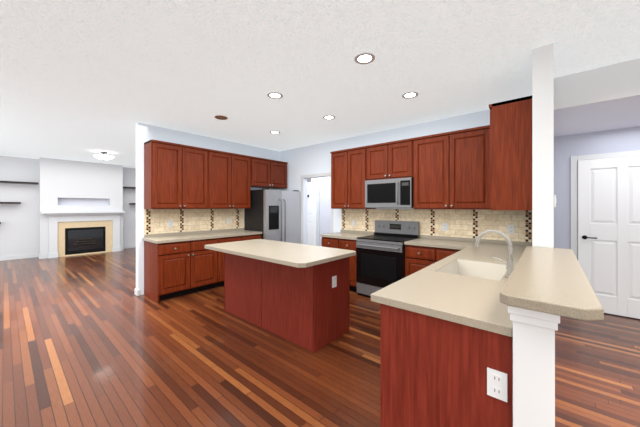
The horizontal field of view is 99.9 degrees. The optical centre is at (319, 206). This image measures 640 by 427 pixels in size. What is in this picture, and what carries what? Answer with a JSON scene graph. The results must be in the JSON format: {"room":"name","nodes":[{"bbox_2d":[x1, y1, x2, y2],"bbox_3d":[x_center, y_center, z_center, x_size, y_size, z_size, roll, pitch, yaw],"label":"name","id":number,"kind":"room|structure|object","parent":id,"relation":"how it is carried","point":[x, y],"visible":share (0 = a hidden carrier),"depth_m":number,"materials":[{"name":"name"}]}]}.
{"room":"kitchen","nodes":[
{"label":"kitchen","id":0,"kind":"room"},
{"bbox_2d":[0,156,135,258],"bbox_3d":[-7.800,0.033,7.379,0.540,2.739,10.500,0,0,40],"label":"wall","id":1,"kind":"structure","parent":0,"point":[63,185],"depth_m":7.50,"materials":[{"name":"grey paint"}]},
{"bbox_2d":[0,202,20,203],"bbox_3d":[-8.437,-0.108,6.661,0.257,0.044,1.380,0,0,40],"label":"shelf","id":2,"kind":"object","parent":1,"relation":"attached to","point":[0,202],"visible":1,"depth_m":6.96,"materials":[{"name":"black wood"}]},
{"bbox_2d":[0,181,37,184],"bbox_3d":[-8.333,-0.648,6.782,0.257,0.044,1.700,0,0,40],"label":"shelf","id":3,"kind":"object","parent":1,"relation":"attached to","point":[13,182],"visible":1,"depth_m":7.13,"materials":[{"name":"black wood"}]},
{"bbox_2d":[0,244,135,260],"bbox_3d":[-7.749,1.347,7.336,0.434,0.110,10.500,0,0,40],"label":"baseboard","id":4,"kind":"structure","parent":1,"relation":"attached to","point":[3,258],"depth_m":7.32,"materials":[{"name":"grey wood"}]},
{"bbox_2d":[41,211,124,257],"bbox_3d":[-6.862,0.764,7.900,0.210,1.275,1.840,0,0,40],"label":"mantel surround","id":5,"kind":"object","parent":1,"relation":"attached to","point":[71,233],"visible":1,"depth_m":7.89,"materials":[{"name":"white painted wood"},{"name":"beige tile"},{"name":"black glass"}]},
{"bbox_2d":[136,123,278,294],"bbox_3d":[-1.971,0.032,5.411,0.115,2.739,2.930,0,0,40],"label":"wall","id":6,"kind":"structure","parent":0,"point":[144,132],"depth_m":4.42,"materials":[{"name":"grey paint"}]},
{"bbox_2d":[134,288,139,295],"bbox_3d":[-2.918,1.357,4.303,0.142,0.090,0.045,0,0,40],"label":"baseboard","id":7,"kind":"structure","parent":6,"relation":"attached to","point":[136,292],"depth_m":4.26,"materials":[{"name":"grey wood"}]},
{"bbox_2d":[144,139,287,208],"bbox_3d":[-1.777,-0.498,5.258,0.370,1.060,2.790,0,0,40],"label":"upper cabinet","id":8,"kind":"object","parent":6,"relation":"attached to","point":[176,176],"visible":1,"depth_m":4.69,"materials":[{"name":"brown wood"}]},
{"bbox_2d":[0,0,639,167],"bbox_3d":[-2.599,-1.363,4.586,18.000,0.050,13.000,0,0,40],"label":"ceiling","id":9,"kind":"structure","parent":0,"point":[78,77],"depth_m":2.46,"materials":[{"name":"white paint"}]},
{"bbox_2d":[93,152,114,160],"bbox_3d":[-5.259,-1.234,6.552,0.410,0.205,0.410,0,0,40],"label":"ceiling light","id":10,"kind":"object","parent":9,"relation":"attached to","point":[104,156],"depth_m":6.46,"materials":[{"name":"white glass"}]},
{"bbox_2d":[215,115,227,119],"bbox_3d":[-1.474,-1.333,4.016,0.184,0.008,0.184,0,0,40],"label":"recessed light","id":11,"kind":"object","parent":9,"relation":"in","point":[220,117],"visible":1,"depth_m":4.01,"materials":[{"name":"brown metal"}]},
{"bbox_2d":[267,92,282,98],"bbox_3d":[-0.536,-1.333,3.216,0.184,0.008,0.184,0,0,40],"label":"recessed light","id":12,"kind":"object","parent":9,"relation":"in","point":[275,95],"visible":1,"depth_m":3.21,"materials":[{"name":"grey"}]},
{"bbox_2d":[323,115,334,119],"bbox_3d":[0.136,-1.333,4.004,0.184,0.008,0.184,0,0,40],"label":"recessed light","id":13,"kind":"object","parent":9,"relation":"in","point":[328,117],"visible":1,"depth_m":4.00,"materials":[{"name":"grey plastic"}]},
{"bbox_2d":[354,52,374,63],"bbox_3d":[0.401,-1.333,2.417,0.184,0.008,0.184,0,0,40],"label":"recessed light","id":14,"kind":"object","parent":9,"relation":"in","point":[365,57],"visible":1,"depth_m":2.41,"materials":[{"name":"grey plastic"}]},
{"bbox_2d":[402,91,417,97],"bbox_3d":[1.073,-1.333,3.205,0.184,0.008,0.184,0,0,40],"label":"recessed light","id":15,"kind":"object","parent":9,"relation":"in","point":[412,94],"visible":1,"depth_m":3.19,"materials":[{"name":"grey"}]},
{"bbox_2d":[554,58,639,136],"bbox_3d":[4.423,-1.173,2.046,4.018,0.329,1.448,0,0,40],"label":"beam","id":16,"kind":"structure","parent":9,"relation":"attached to","point":[604,98],"depth_m":2.71,"materials":[{"name":"grey paint"}]},
{"bbox_2d":[0,248,639,426],"bbox_3d":[-2.599,1.427,4.586,18.000,0.050,13.000,0,0,40],"label":"floor","id":17,"kind":"structure","parent":0,"point":[79,348],"depth_m":2.46,"materials":[{"name":"brown wood"}]},
{"bbox_2d":[142,209,261,302],"bbox_3d":[-1.986,0.719,4.803,0.646,1.366,1.875,0,0,40],"label":"base cabinet","id":18,"kind":"object","parent":17,"relation":"on","point":[177,262],"visible":0.87,"depth_m":4.41,"materials":[{"name":"brown wood"}]},
{"bbox_2d":[168,220,172,226],"bbox_3d":[-2.559,0.282,4.605,0.008,0.116,0.072,0,0,40],"label":"outlet","id":19,"kind":"object","parent":18,"relation":"attached to","point":[170,222],"visible":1,"depth_m":4.60,"materials":[{"name":"grey plastic"}]},
{"bbox_2d":[244,188,299,243],"bbox_3d":[-0.997,0.517,5.825,0.789,1.770,0.955,0,0,40],"label":"refrigerator","id":20,"kind":"object","parent":17,"relation":"on","point":[275,214],"visible":0.64,"depth_m":5.52,"materials":[{"name":"silver metal"}]},
{"bbox_2d":[204,239,355,352],"bbox_3d":[-0.542,0.946,3.233,1.785,0.912,0.900,0,0,40],"label":"kitchen island","id":21,"kind":"object","parent":17,"relation":"on","point":[284,289],"visible":1,"depth_m":2.90,"materials":[{"name":"brown wood"}]},
{"bbox_2d":[332,275,336,287],"bbox_3d":[0.152,0.782,2.819,0.008,0.116,0.072,0,0,40],"label":"island outlet","id":22,"kind":"object","parent":21,"relation":"attached to","point":[334,278],"visible":1,"depth_m":2.81,"materials":[{"name":"grey plastic"}]},
{"bbox_2d":[356,220,418,297],"bbox_3d":[1.059,0.817,4.251,0.764,1.170,0.703,0,0,40],"label":"stove","id":23,"kind":"object","parent":17,"relation":"on","point":[380,256],"visible":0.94,"depth_m":4.11,"materials":[{"name":"black"}]},
{"bbox_2d":[320,209,531,291],"bbox_3d":[1.351,0.719,4.076,3.003,1.366,0.646,0,0,40],"label":"tile backsplash","id":24,"kind":"structure","parent":17,"relation":"on","point":[462,223],"depth_m":3.97,"materials":[{"name":"beige tile"}]},
{"bbox_2d":[442,223,447,230],"bbox_3d":[1.873,0.302,4.035,0.072,0.116,0.008,0,0,40],"label":"outlet","id":25,"kind":"object","parent":24,"relation":"attached to","point":[444,225],"visible":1,"depth_m":4.03,"materials":[{"name":"grey plastic"}]},
{"bbox_2d":[508,225,513,233],"bbox_3d":[2.490,0.292,3.509,0.072,0.116,0.008,0,0,40],"label":"outlet","id":26,"kind":"object","parent":24,"relation":"attached to","point":[510,227],"visible":1,"depth_m":3.51,"materials":[{"name":"grey plastic"}]},
{"bbox_2d":[371,235,531,426],"bbox_3d":[1.185,0.922,2.684,1.450,0.960,2.946,0,0,40],"label":"base cabinet","id":27,"kind":"object","parent":17,"relation":"on","point":[442,324],"visible":0.83,"depth_m":1.35,"materials":[{"name":"brown wood"}]},
{"bbox_2d":[475,230,513,277],"bbox_3d":[1.234,0.325,1.912,0.247,0.328,0.095,0,0,40],"label":"gooseneck faucet","id":28,"kind":"object","parent":27,"relation":"on","point":[509,265],"visible":0.9,"depth_m":1.86,"materials":[{"name":"silver metal"}]},
{"bbox_2d":[487,367,506,401],"bbox_3d":[0.747,0.750,1.137,0.072,0.116,0.008,0,0,40],"label":"peninsula outlet","id":29,"kind":"object","parent":27,"relation":"attached to","point":[496,380],"visible":1,"depth_m":1.13,"materials":[{"name":"grey plastic"}]},
{"bbox_2d":[508,306,559,426],"bbox_3d":[1.321,0.888,1.623,0.154,1.028,1.618,0,0,40],"label":"support column","id":30,"kind":"structure","parent":17,"relation":"on","point":[533,331],"depth_m":1.02,"materials":[{"name":"white paint"}]},
{"bbox_2d":[500,246,603,320],"bbox_3d":[1.334,0.352,1.574,0.283,0.040,1.671,0,0,40],"label":"countertop","id":31,"kind":"structure","parent":30,"relation":"attached to","point":[553,281],"depth_m":1.12,"materials":[{"name":"beige stone"}]},
{"bbox_2d":[532,43,553,247],"bbox_3d":[2.581,0.032,3.093,0.136,2.739,2.250,0,0,40],"label":"column","id":32,"kind":"structure","parent":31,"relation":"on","point":[543,56],"depth_m":2.23,"materials":[{"name":"white paint"}]},
{"bbox_2d":[311,177,329,245],"bbox_3d":[0.598,0.033,6.176,3.200,2.739,1.332,0,0,40],"label":"wall","id":33,"kind":"structure","parent":0,"point":[324,182],"depth_m":7.33,"materials":[{"name":"grey paint"}]},
{"bbox_2d":[307,181,318,245],"bbox_3d":[-0.406,0.347,7.735,0.970,2.110,0.057,0,0,40],"label":"hall door","id":34,"kind":"structure","parent":33,"relation":"in","point":[313,188],"depth_m":7.53,"materials":[{"name":"white paint"}]},
{"bbox_2d":[279,109,489,244],"bbox_3d":[0.859,0.032,4.999,4.955,2.739,0.115,0,0,40],"label":"wall","id":35,"kind":"structure","parent":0,"point":[316,158],"depth_m":5.34,"materials":[{"name":"grey paint"}]},
{"bbox_2d":[301,172,332,243],"bbox_3d":[-0.042,0.349,5.758,0.900,2.105,0.129,0,0,40],"label":"door frame","id":36,"kind":"structure","parent":35,"relation":"attached to","point":[329,173],"depth_m":5.79,"materials":[{"name":"grey wood"}]},
{"bbox_2d":[330,96,531,209],"bbox_3d":[1.188,-0.498,3.884,2.994,1.060,1.146,0,0,40],"label":"upper cabinet","id":37,"kind":"object","parent":35,"relation":"attached to","point":[488,167],"visible":0.98,"depth_m":3.61,"materials":[{"name":"brown wood"}]},
{"bbox_2d":[365,177,412,207],"bbox_3d":[1.162,-0.212,4.372,0.788,0.456,0.434,0,0,40],"label":"over-the-range microwave","id":38,"kind":"object","parent":37,"relation":"attached to","point":[397,192],"visible":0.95,"depth_m":4.21,"materials":[{"name":"silver metal"}]},
{"bbox_2d":[554,126,639,318],"bbox_3d":[4.933,0.032,2.645,4.020,2.739,0.120,0,0,40],"label":"wall","id":39,"kind":"structure","parent":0,"point":[623,139],"depth_m":3.78,"materials":[{"name":"grey paint"}]},
{"bbox_2d":[571,150,639,318],"bbox_3d":[3.852,0.347,3.427,0.968,2.110,0.085,0,0,40],"label":"interior door","id":40,"kind":"structure","parent":39,"relation":"in","point":[608,183],"depth_m":3.51,"materials":[{"name":"white paint"}]}
]}

